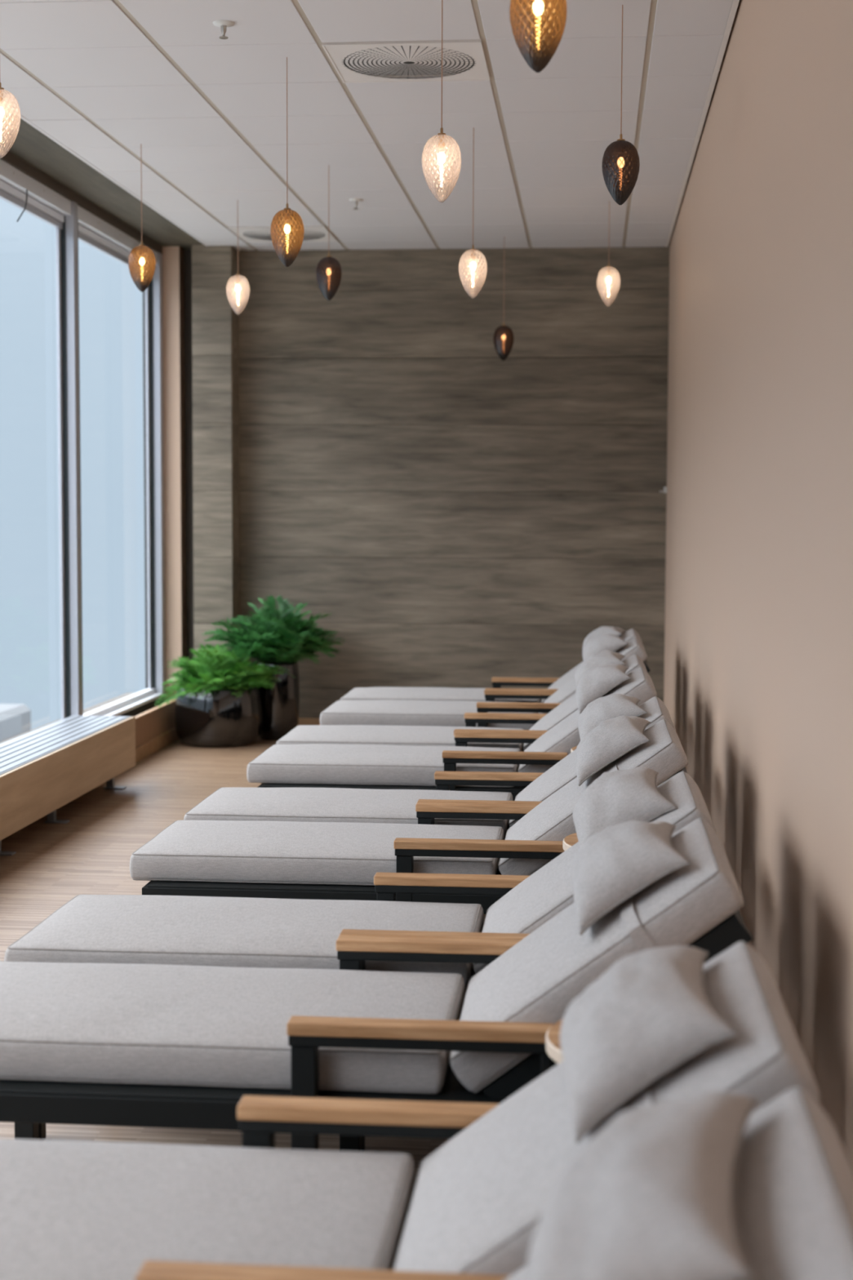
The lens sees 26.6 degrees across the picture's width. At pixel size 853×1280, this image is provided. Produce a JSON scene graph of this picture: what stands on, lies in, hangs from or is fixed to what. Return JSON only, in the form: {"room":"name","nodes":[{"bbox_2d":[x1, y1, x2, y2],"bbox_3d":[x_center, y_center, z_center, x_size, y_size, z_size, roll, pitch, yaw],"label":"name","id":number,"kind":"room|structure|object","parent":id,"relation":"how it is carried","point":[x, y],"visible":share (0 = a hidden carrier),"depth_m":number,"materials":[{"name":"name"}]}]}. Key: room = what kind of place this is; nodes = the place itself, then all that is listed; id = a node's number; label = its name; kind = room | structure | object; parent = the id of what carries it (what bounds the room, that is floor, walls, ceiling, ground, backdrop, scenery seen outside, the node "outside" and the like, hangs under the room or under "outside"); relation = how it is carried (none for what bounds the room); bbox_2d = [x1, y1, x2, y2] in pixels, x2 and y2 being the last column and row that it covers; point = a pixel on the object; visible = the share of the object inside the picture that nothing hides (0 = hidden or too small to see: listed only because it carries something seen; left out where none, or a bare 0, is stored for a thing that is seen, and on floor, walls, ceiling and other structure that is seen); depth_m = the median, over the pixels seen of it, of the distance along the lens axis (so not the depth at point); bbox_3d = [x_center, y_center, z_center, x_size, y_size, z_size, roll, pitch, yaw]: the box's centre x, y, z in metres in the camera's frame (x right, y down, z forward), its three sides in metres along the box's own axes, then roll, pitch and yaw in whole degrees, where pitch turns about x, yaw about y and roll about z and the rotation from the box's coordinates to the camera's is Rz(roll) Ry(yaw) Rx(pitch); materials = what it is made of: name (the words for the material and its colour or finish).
{"room":"spa","nodes":[
{"label":"spa","id":0,"kind":"room"},
{"bbox_2d":[0,693,135,743],"bbox_3d":[-2.645,1.052,4.771,0.150,0.320,15.048,1,4,5],"label":"window sill","id":1,"kind":"structure","parent":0,"point":[124,695],"depth_m":11.34,"materials":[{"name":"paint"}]},
{"bbox_2d":[118,695,175,747],"bbox_3d":[-2.395,0.992,4.669,0.366,0.256,14.700,1,4,5],"label":"wall","id":2,"kind":"structure","parent":0,"point":[152,721],"depth_m":10.99,"materials":[{"name":"brown paint"}]},
{"bbox_2d":[0,159,71,719],"bbox_3d":[-2.045,-0.858,8.819,0.094,2.884,2.030,1,4,5],"label":"window","id":3,"kind":"structure","parent":2,"relation":"in","point":[45,204],"depth_m":9.75,"materials":[{"name":"silver metal"}]},
{"bbox_2d":[16,189,27,222],"bbox_3d":[-1.986,-2.139,8.870,0.016,0.192,0.200,0,4,2],"label":"loose wire","id":4,"kind":"object","parent":3,"relation":"hanging from","point":[26,189],"visible":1,"depth_m":8.90,"materials":[{"name":"grey rubber"}]},
{"bbox_2d":[135,727,178,762],"bbox_3d":[-2.213,1.079,4.659,0.012,0.085,14.700,1,4,5],"label":"baseboard","id":5,"kind":"structure","parent":2,"relation":"attached to","point":[161,741],"depth_m":10.88,"materials":[{"name":"brown wood"}]},
{"bbox_2d":[162,246,186,702],"bbox_3d":[-1.700,-0.989,11.948,0.188,3.172,0.168,1,4,5],"label":"wall","id":6,"kind":"structure","parent":0,"point":[181,250],"depth_m":11.89,"materials":[{"name":"brown paint"}]},
{"bbox_2d":[0,146,162,254],"bbox_3d":[-2.437,-2.018,4.458,0.100,0.052,14.700,1,4,5],"label":"trim","id":7,"kind":"structure","parent":6,"relation":"attached to","point":[10,158],"depth_m":9.77,"materials":[{"name":"brown paint"}]},
{"bbox_2d":[65,200,165,715],"bbox_3d":[-1.861,-1.002,10.837,0.094,2.884,2.034,1,4,5],"label":"window","id":8,"kind":"structure","parent":6,"relation":"in","point":[82,225],"depth_m":10.90,"materials":[{"name":"silver metal"}]},
{"bbox_2d":[162,246,182,689],"bbox_3d":[-1.669,-1.117,11.845,0.110,2.900,0.014,1,4,5],"label":"trim","id":9,"kind":"structure","parent":6,"relation":"attached to","point":[171,255],"depth_m":11.83,"materials":[{"name":"beige paint"}]},
{"bbox_2d":[191,244,239,665],"bbox_3d":[-1.383,-0.990,11.861,0.260,3.189,0.243,1,4,5],"label":"wall pillar","id":10,"kind":"structure","parent":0,"point":[215,322],"depth_m":11.73,"materials":[{"name":"grey wood"}]},
{"bbox_2d":[0,737,485,1177],"bbox_3d":[-0.756,1.181,4.607,3.485,0.100,15.048,1,4,5],"label":"floor","id":11,"kind":"structure","parent":0,"point":[51,864],"depth_m":7.76,"materials":[{"name":"brown wood"}]},
{"bbox_2d":[0,715,135,855],"bbox_3d":[-2.006,0.809,6.448,0.345,0.370,6.330,1,4,5],"label":"radiator cover","id":12,"kind":"object","parent":11,"relation":"on","point":[42,770],"visible":1,"depth_m":8.39,"materials":[{"name":"brown wood"}]},
{"bbox_2d":[0,715,130,775],"bbox_3d":[-2.008,0.634,6.426,0.311,0.015,6.312,1,4,5],"label":"grille","id":13,"kind":"object","parent":12,"relation":"attached to","point":[24,754],"depth_m":8.55,"materials":[{"name":"grey metal"}]},
{"bbox_2d":[174,685,262,747],"bbox_3d":[-1.304,0.469,11.292,0.546,0.362,0.546,1,4,5],"label":"plant pot","id":14,"kind":"object","parent":11,"relation":"on","point":[221,719],"visible":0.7,"depth_m":11.06,"materials":[{"name":"black ceramic"}]},
{"bbox_2d":[155,644,295,706],"bbox_3d":[-1.278,0.217,11.250,0.786,0.374,0.874,2,4,22],"label":"fern plant","id":15,"kind":"object","parent":14,"relation":"in","point":[215,668],"visible":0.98,"depth_m":11.12,"materials":[{"name":"green plant"}]},
{"bbox_2d":[256,660,299,740],"bbox_3d":[-0.954,0.383,11.536,0.284,0.500,0.284,1,4,5],"label":"plant pot","id":16,"kind":"object","parent":11,"relation":"on","point":[280,705],"visible":0.69,"depth_m":11.42,"materials":[{"name":"black ceramic"}]},
{"bbox_2d":[201,595,345,663],"bbox_3d":[-0.989,-0.065,11.475,0.873,0.461,0.883,-2,5,-33],"label":"fern plant","id":17,"kind":"object","parent":16,"relation":"in","point":[277,636],"visible":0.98,"depth_m":11.36,"materials":[{"name":"green plant"}]},
{"bbox_2d":[4,770,715,1151],"bbox_3d":[-0.134,0.745,4.405,1.654,0.803,0.705,1,4,5],"label":"sun lounger","id":18,"kind":"object","parent":11,"relation":"on","point":[119,929],"visible":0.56,"depth_m":4.30,"materials":[{"name":"black fabric"}]},
{"bbox_2d":[4,894,484,988],"bbox_3d":[-0.416,0.728,4.430,1.085,0.106,0.601,1,4,5],"label":"seat cushion","id":19,"kind":"object","parent":18,"relation":"on","point":[119,929],"depth_m":4.30,"materials":[{"name":"fabric"}]},
{"bbox_2d":[473,772,715,973],"bbox_3d":[0.396,0.559,4.343,0.638,0.111,0.601,-36,0,7],"label":"cushion","id":20,"kind":"object","parent":18,"relation":"on","point":[526,904],"depth_m":4.24,"materials":[{"name":"fabric"}]},
{"bbox_2d":[573,766,677,847],"bbox_3d":[0.467,0.413,4.327,0.223,0.182,0.459,0,4,2],"label":"throw pillow","id":21,"kind":"object","parent":18,"relation":"on","point":[620,796],"visible":0.81,"depth_m":4.18,"materials":[{"name":"fabric"}]},
{"bbox_2d":[0,817,752,1151],"bbox_3d":[-0.197,0.796,3.700,1.654,0.802,0.705,1,4,5],"label":"sun lounger","id":22,"kind":"object","parent":11,"relation":"on","point":[82,1043],"visible":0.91,"depth_m":3.44,"materials":[{"name":"black fabric"}]},
{"bbox_2d":[0,961,466,1092],"bbox_3d":[-0.480,0.779,3.725,1.085,0.106,0.602,1,4,5],"label":"seat cushion","id":23,"kind":"object","parent":22,"relation":"on","point":[81,1025],"depth_m":3.52,"materials":[{"name":"fabric"}]},
{"bbox_2d":[449,819,743,1091],"bbox_3d":[0.334,0.610,3.639,0.638,0.111,0.601,-36,0,7],"label":"cushion","id":24,"kind":"object","parent":22,"relation":"on","point":[534,980],"depth_m":3.38,"materials":[{"name":"fabric"}]},
{"bbox_2d":[571,820,690,935],"bbox_3d":[0.402,0.459,3.617,0.223,0.188,0.457,1,4,4],"label":"throw pillow","id":25,"kind":"object","parent":22,"relation":"on","point":[619,861],"visible":1,"depth_m":3.44,"materials":[{"name":"fabric"}]},
{"bbox_2d":[129,719,688,914],"bbox_3d":[-0.032,0.664,5.552,1.654,0.802,0.705,1,4,5],"label":"sun lounger","id":26,"kind":"object","parent":11,"relation":"on","point":[242,859],"visible":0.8,"depth_m":5.30,"materials":[{"name":"black fabric"}]},
{"bbox_2d":[129,820,504,884],"bbox_3d":[-0.315,0.646,5.577,1.086,0.106,0.601,1,4,5],"label":"seat cushion","id":27,"kind":"object","parent":26,"relation":"on","point":[186,851],"depth_m":5.33,"materials":[{"name":"fabric"}]},
{"bbox_2d":[498,720,687,875],"bbox_3d":[0.499,0.478,5.491,0.637,0.112,0.600,-36,0,7],"label":"cushion","id":28,"kind":"object","parent":26,"relation":"on","point":[552,820],"depth_m":5.25,"materials":[{"name":"fabric"}]},
{"bbox_2d":[576,715,650,786],"bbox_3d":[0.568,0.324,5.487,0.226,0.181,0.455,1,4,7],"label":"throw pillow","id":29,"kind":"object","parent":26,"relation":"on","point":[615,737],"visible":1,"depth_m":5.31,"materials":[{"name":"fabric"}]},
{"bbox_2d":[0,941,818,1279],"bbox_3d":[-0.300,0.875,2.591,1.654,0.802,0.705,1,4,5],"label":"sun lounger","id":30,"kind":"object","parent":11,"relation":"on","point":[473,1209],"visible":0.71,"depth_m":2.53,"materials":[{"name":"black"}]},
{"bbox_2d":[0,1137,416,1279],"bbox_3d":[-0.583,0.858,2.616,1.086,0.106,0.601,1,4,5],"label":"seat cushion","id":31,"kind":"object","parent":30,"relation":"on","point":[69,1210],"depth_m":2.59,"materials":[{"name":"fabric"}]},
{"bbox_2d":[393,942,817,1275],"bbox_3d":[0.231,0.689,2.529,0.637,0.112,0.600,-36,0,7],"label":"cushion","id":32,"kind":"object","parent":30,"relation":"on","point":[475,1205],"depth_m":2.40,"materials":[{"name":"fabric"}]},
{"bbox_2d":[560,945,737,1143],"bbox_3d":[0.297,0.540,2.507,0.223,0.189,0.457,0,4,4],"label":"throw pillow","id":33,"kind":"object","parent":30,"relation":"on","point":[651,1011],"visible":1,"depth_m":2.35,"materials":[{"name":"fabric"}]},
{"bbox_2d":[183,696,675,838],"bbox_3d":[0.032,0.613,6.257,1.654,0.802,0.705,1,4,5],"label":"sun lounger","id":34,"kind":"object","parent":11,"relation":"on","point":[225,803],"visible":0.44,"depth_m":6.13,"materials":[{"name":"black fabric"}]},
{"bbox_2d":[183,786,513,838],"bbox_3d":[-0.251,0.597,6.282,1.085,0.106,0.602,1,4,5],"label":"seat cushion","id":35,"kind":"object","parent":34,"relation":"on","point":[225,803],"depth_m":6.12,"materials":[{"name":"fabric"}]},
{"bbox_2d":[509,697,675,827],"bbox_3d":[0.563,0.427,6.195,0.638,0.111,0.601,-36,0,7],"label":"cushion","id":36,"kind":"object","parent":34,"relation":"on","point":[540,787],"depth_m":6.07,"materials":[{"name":"fabric"}]},
{"bbox_2d":[577,693,647,740],"bbox_3d":[0.631,0.276,6.173,0.223,0.186,0.457,0,4,4],"label":"throw pillow","id":37,"kind":"object","parent":34,"relation":"on","point":[612,705],"visible":0.56,"depth_m":6.03,"materials":[{"name":"fabric"}]},
{"bbox_2d":[246,666,657,800],"bbox_3d":[0.125,0.526,7.469,1.654,0.803,0.705,1,4,5],"label":"sun lounger","id":38,"kind":"object","parent":11,"relation":"on","point":[280,766],"visible":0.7,"depth_m":7.22,"materials":[{"name":"black"}]},
{"bbox_2d":[246,744,520,786],"bbox_3d":[-0.158,0.510,7.495,1.085,0.106,0.601,1,4,5],"label":"seat cushion","id":39,"kind":"object","parent":38,"relation":"on","point":[291,765],"depth_m":7.24,"materials":[{"name":"fabric"}]},
{"bbox_2d":[518,667,656,773],"bbox_3d":[0.654,0.340,7.408,0.638,0.111,0.601,-36,0,7],"label":"cushion","id":40,"kind":"object","parent":38,"relation":"on","point":[564,735],"depth_m":7.15,"materials":[{"name":"fabric"}]},
{"bbox_2d":[576,663,631,713],"bbox_3d":[0.725,0.192,7.405,0.219,0.180,0.455,1,4,5],"label":"throw pillow","id":41,"kind":"object","parent":38,"relation":"on","point":[597,682],"visible":0.94,"depth_m":7.22,"materials":[{"name":"fabric"}]},
{"bbox_2d":[275,653,647,751],"bbox_3d":[0.181,0.476,8.174,1.654,0.802,0.705,1,4,5],"label":"sun lounger","id":42,"kind":"object","parent":11,"relation":"on","point":[370,735],"visible":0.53,"depth_m":8.04,"materials":[{"name":"fabric"}]},
{"bbox_2d":[275,724,524,751],"bbox_3d":[-0.102,0.459,8.199,1.086,0.106,0.601,1,4,5],"label":"seat cushion","id":43,"kind":"object","parent":42,"relation":"on","point":[370,735],"depth_m":8.02,"materials":[{"name":"fabric"}]},
{"bbox_2d":[523,654,647,751],"bbox_3d":[0.711,0.290,8.113,0.637,0.112,0.600,-36,0,7],"label":"cushion","id":44,"kind":"object","parent":42,"relation":"on","point":[543,722],"depth_m":7.97,"materials":[{"name":"fabric"}]},
{"bbox_2d":[574,649,625,688],"bbox_3d":[0.779,0.139,8.088,0.225,0.184,0.456,1,4,6],"label":"throw pillow","id":45,"kind":"object","parent":42,"relation":"on","point":[606,657],"visible":0.47,"depth_m":7.95,"materials":[{"name":"fabric"}]},
{"bbox_2d":[320,637,650,729],"bbox_3d":[0.311,0.397,9.291,1.654,0.802,0.705,1,4,5],"label":"sun lounger","id":46,"kind":"object","parent":11,"relation":"on","point":[392,713],"visible":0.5,"depth_m":9.05,"materials":[{"name":"fabric"}]},
{"bbox_2d":[320,700,537,729],"bbox_3d":[0.028,0.381,9.316,1.085,0.106,0.602,1,4,5],"label":"seat cushion","id":47,"kind":"object","parent":46,"relation":"on","point":[392,713],"depth_m":9.06,"materials":[{"name":"fabric"}]},
{"bbox_2d":[537,637,647,713],"bbox_3d":[0.841,0.211,9.229,0.638,0.111,0.601,-36,0,7],"label":"cushion","id":48,"kind":"object","parent":46,"relation":"on","point":[634,646],"depth_m":9.03,"materials":[{"name":"fabric"}]},
{"bbox_2d":[582,633,628,661],"bbox_3d":[0.910,0.061,9.208,0.223,0.189,0.458,1,4,4],"label":"throw pillow","id":49,"kind":"object","parent":46,"relation":"on","point":[609,642],"visible":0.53,"depth_m":9.04,"materials":[{"name":"fabric"}]},
{"bbox_2d":[339,628,643,702],"bbox_3d":[0.376,0.346,9.995,1.654,0.803,0.705,1,4,5],"label":"sun lounger","id":50,"kind":"object","parent":11,"relation":"on","point":[465,694],"visible":0.3,"depth_m":9.89,"materials":[{"name":"fabric"}]},
{"bbox_2d":[339,687,542,702],"bbox_3d":[0.093,0.330,10.021,1.085,0.106,0.601,1,4,5],"label":"seat cushion","id":51,"kind":"object","parent":50,"relation":"on","point":[465,694],"depth_m":9.83,"materials":[{"name":"fabric"}]},
{"bbox_2d":[541,628,643,702],"bbox_3d":[0.905,0.160,9.934,0.638,0.111,0.601,-36,0,7],"label":"cushion","id":52,"kind":"object","parent":50,"relation":"on","point":[553,683],"depth_m":9.86,"materials":[{"name":"fabric"}]},
{"bbox_2d":[582,626,626,654],"bbox_3d":[0.975,0.013,9.912,0.222,0.185,0.458,1,4,9],"label":"throw pillow","id":53,"kind":"object","parent":50,"relation":"on","point":[602,630],"visible":0.53,"depth_m":9.77,"materials":[{"name":"fabric"}]},
{"bbox_2d":[546,1019,563,1063],"bbox_3d":[0.403,0.960,3.095,0.400,0.565,0.400,1,4,5],"label":"side table","id":54,"kind":"object","parent":11,"relation":"on","point":[553,1035],"visible":0.13,"depth_m":3.05,"materials":[{"name":"brown"}]},
{"bbox_2d":[562,832,578,850],"bbox_3d":[0.571,0.829,4.928,0.400,0.565,0.400,1,4,5],"label":"side table","id":55,"kind":"object","parent":11,"relation":"on","point":[571,839],"visible":0.09,"depth_m":4.91,"materials":[{"name":"brown wood"}]},
{"bbox_2d":[570,746,577,753],"bbox_3d":[0.743,0.695,6.811,0.400,0.565,0.400,1,4,5],"label":"side table","id":56,"kind":"object","parent":11,"relation":"on","point":[573,748],"visible":0.02,"depth_m":6.80,"materials":[{"name":"brown"}]},
{"bbox_2d":[503,1086,852,1279],"bbox_3d":[-0.360,0.925,1.886,1.654,0.803,0.705,1,4,5],"label":"sun lounger","id":57,"kind":"object","parent":11,"relation":"on","point":[793,1190],"visible":0.59,"depth_m":1.79,"materials":[{"name":"black"}]},
{"bbox_2d":[524,1091,758,1279],"bbox_3d":[0.220,0.592,1.819,0.219,0.184,0.457,1,4,11],"label":"throw pillow","id":58,"kind":"object","parent":57,"relation":"on","point":[650,1196],"visible":1,"depth_m":1.72,"materials":[{"name":"fabric"}]},
{"bbox_2d":[0,0,733,250],"bbox_3d":[-0.754,-2.091,4.373,3.505,0.139,15.048,1,4,5],"label":"ceiling","id":59,"kind":"structure","parent":0,"point":[105,79],"depth_m":7.71,"materials":[{"name":"grey paint"}]},
{"bbox_2d":[0,82,20,157],"bbox_3d":[-1.363,-1.834,5.752,0.131,0.578,0.131,-3,5,-34],"label":"pendant lamp","id":60,"kind":"object","parent":59,"relation":"hanging from","point":[2,111],"visible":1,"depth_m":5.76,"materials":[{"name":"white glass"}]},
{"bbox_2d":[0,89,3,102],"bbox_3d":[-1.363,-1.738,5.759,0.020,0.036,0.020,-3,5,-34],"label":"socket","id":61,"kind":"object","parent":60,"relation":"attached to","point":[1,98],"depth_m":5.75,"materials":[{"name":"gold metal"}]},
{"bbox_2d":[128,143,155,292],"bbox_3d":[-1.332,-1.973,8.428,0.127,0.683,0.127,4,6,44],"label":"pendant lamp","id":62,"kind":"object","parent":59,"relation":"hanging from","point":[141,260],"visible":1,"depth_m":8.40,"materials":[{"name":"orange glass"}]},
{"bbox_2d":[213,20,234,39],"bbox_3d":[-0.711,-2.135,6.313,0.076,0.052,0.076,1,4,5],"label":"sprinkler head","id":63,"kind":"object","parent":59,"relation":"attached to","point":[224,24],"visible":1,"depth_m":6.30},
{"bbox_2d":[226,200,248,314],"bbox_3d":[-1.040,-2.109,9.931,0.127,0.623,0.127,0,4,-4],"label":"pendant lamp","id":64,"kind":"object","parent":59,"relation":"hanging from","point":[237,276],"visible":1,"depth_m":9.93,"materials":[{"name":"white glass"}]},
{"bbox_2d":[235,275,239,282],"bbox_3d":[-1.040,-1.991,9.940,0.020,0.036,0.020,3,5,34],"label":"socket","id":65,"kind":"object","parent":64,"relation":"attached to","point":[237,277],"depth_m":9.93,"materials":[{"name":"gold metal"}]},
{"bbox_2d":[227,225,337,242],"bbox_3d":[-0.879,-2.510,11.129,0.584,0.018,0.584,1,4,5],"label":"ceiling vent","id":66,"kind":"object","parent":59,"relation":"in","point":[310,232],"visible":0.42,"depth_m":11.11,"materials":[{"name":"white metal"}]},
{"bbox_2d":[270,57,304,266],"bbox_3d":[-0.527,-1.806,6.815,0.131,0.779,0.131,0,4,0],"label":"pendant lamp","id":67,"kind":"object","parent":59,"relation":"hanging from","point":[286,229],"visible":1,"depth_m":6.79,"materials":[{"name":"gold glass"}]},
{"bbox_2d":[315,164,342,300],"bbox_3d":[-0.483,-2.015,8.921,0.127,0.663,0.127,1,4,17],"label":"pendant lamp","id":68,"kind":"object","parent":59,"relation":"hanging from","point":[328,271],"visible":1,"depth_m":8.89,"materials":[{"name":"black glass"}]},
{"bbox_2d":[349,198,362,209],"bbox_3d":[-0.387,-2.390,9.882,0.076,0.052,0.076,1,4,5],"label":"sprinkler head","id":69,"kind":"object","parent":59,"relation":"attached to","point":[355,200],"visible":1,"depth_m":9.87},
{"bbox_2d":[321,39,489,83],"bbox_3d":[-0.066,-2.200,6.849,0.584,0.018,0.584,1,4,5],"label":"ceiling vent","id":70,"kind":"object","parent":59,"relation":"in","point":[403,58],"visible":0.99,"depth_m":6.83,"materials":[{"name":"white metal"}]},
{"bbox_2d":[422,0,460,202],"bbox_3d":[0.049,-1.766,5.789,0.127,0.709,0.127,-4,6,-43],"label":"pendant lamp","id":71,"kind":"object","parent":59,"relation":"hanging from","point":[442,157],"visible":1,"depth_m":5.79,"materials":[{"name":"white glass"}]},
{"bbox_2d":[438,135,444,147],"bbox_3d":[0.049,-1.604,5.801,0.020,0.036,0.020,-4,6,-43],"label":"socket","id":72,"kind":"object","parent":71,"relation":"attached to","point":[441,137],"depth_m":5.79,"materials":[{"name":"gold metal"}]},
{"bbox_2d":[458,127,486,297],"bbox_3d":[0.209,-1.906,8.050,0.131,0.750,0.131,-3,5,-39],"label":"pendant lamp","id":73,"kind":"object","parent":59,"relation":"hanging from","point":[473,265],"visible":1,"depth_m":8.05,"materials":[{"name":"white glass"}]},
{"bbox_2d":[471,250,475,258],"bbox_3d":[0.208,-1.725,8.063,0.020,0.036,0.020,-3,5,-39],"label":"socket","id":74,"kind":"object","parent":73,"relation":"attached to","point":[473,252],"depth_m":8.05,"materials":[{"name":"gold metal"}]},
{"bbox_2d":[493,236,514,360],"bbox_3d":[0.482,-2.127,11.230,0.127,0.763,0.127,-2,4,-24],"label":"pendant lamp","id":75,"kind":"object","parent":59,"relation":"hanging from","point":[504,338],"visible":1,"depth_m":11.21,"materials":[{"name":"black glass"}]},
{"bbox_2d":[509,0,567,72],"bbox_3d":[0.249,-1.627,3.989,0.131,0.727,0.131,2,4,24],"label":"pendant lamp","id":76,"kind":"object","parent":59,"relation":"hanging from","point":[538,26],"visible":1,"depth_m":3.97,"materials":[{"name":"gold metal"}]},
{"bbox_2d":[597,200,619,305],"bbox_3d":[1.005,-2.128,9.924,0.131,0.571,0.131,2,4,18],"label":"pendant lamp","id":77,"kind":"object","parent":59,"relation":"hanging from","point":[608,269],"visible":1,"depth_m":9.92,"materials":[{"name":"white glass"}]},
{"bbox_2d":[607,266,610,274],"bbox_3d":[1.004,-2.035,9.931,0.020,0.036,0.020,2,4,18],"label":"socket","id":78,"kind":"object","parent":77,"relation":"attached to","point":[608,268],"depth_m":9.92,"materials":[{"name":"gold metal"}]},
{"bbox_2d":[601,4,639,204],"bbox_3d":[0.659,-1.808,6.093,0.127,0.664,0.127,0,4,1],"label":"pendant lamp","id":79,"kind":"object","parent":59,"relation":"hanging from","point":[620,165],"visible":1,"depth_m":6.07,"materials":[{"name":"black glass"}]},
{"bbox_2d":[142,244,669,718],"bbox_3d":[-0.160,-1.045,11.913,3.465,3.300,0.150,1,4,5],"label":"wall","id":80,"kind":"structure","parent":0,"point":[460,514],"depth_m":11.83,"materials":[{"name":"grey"}]},
{"bbox_2d":[0,104,202,248],"bbox_3d":[-2.285,-2.058,4.521,0.390,0.018,14.858,1,4,5],"label":"ceiling beam","id":81,"kind":"structure","parent":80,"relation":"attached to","point":[30,145],"depth_m":9.47,"materials":[{"name":"grey paint"}]},
{"bbox_2d":[0,102,208,245],"bbox_3d":[-2.067,-2.050,4.497,0.020,0.031,14.848,1,4,5],"label":"trim","id":82,"kind":"structure","parent":80,"relation":"attached to","point":[24,118],"depth_m":9.01,"materials":[{"name":"white paint"}]},
{"bbox_2d":[297,717,319,725],"bbox_3d":[0.153,0.570,11.947,2.815,0.077,0.014,1,4,5],"label":"baseboard","id":83,"kind":"structure","parent":80,"relation":"attached to","point":[301,721],"depth_m":12.03,"materials":[{"name":"brown wood"}]},
{"bbox_2d":[663,0,852,1172],"bbox_3d":[0.936,-0.498,4.332,0.100,3.300,15.048,1,4,5],"label":"wall","id":84,"kind":"structure","parent":0,"point":[758,682],"depth_m":4.82,"materials":[{"name":"beige paint"}]},
{"bbox_2d":[659,486,667,493],"bbox_3d":[1.524,-0.966,11.590,0.050,0.040,0.060,1,4,5],"label":"wall sensor","id":85,"kind":"object","parent":84,"relation":"attached to","point":[665,488],"visible":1,"depth_m":11.56,"materials":[{"name":"white plastic"}]},
{"bbox_2d":[665,0,739,246],"bbox_3d":[0.871,-2.012,4.230,0.020,0.013,14.848,1,4,5],"label":"trim","id":86,"kind":"structure","parent":84,"relation":"attached to","point":[735,2],"depth_m":7.53,"materials":[{"name":"white paint"}]},
{"label":"outside","id":87,"kind":"structure","parent":0,"visible":0},
{"bbox_2d":[0,703,31,742],"bbox_3d":[-4.151,1.646,14.189,1.800,2.200,1.200,1,4,5],"label":"roof unit","id":88,"kind":"structure","parent":87,"point":[15,718],"depth_m":14.22,"materials":[{"name":"grey"}]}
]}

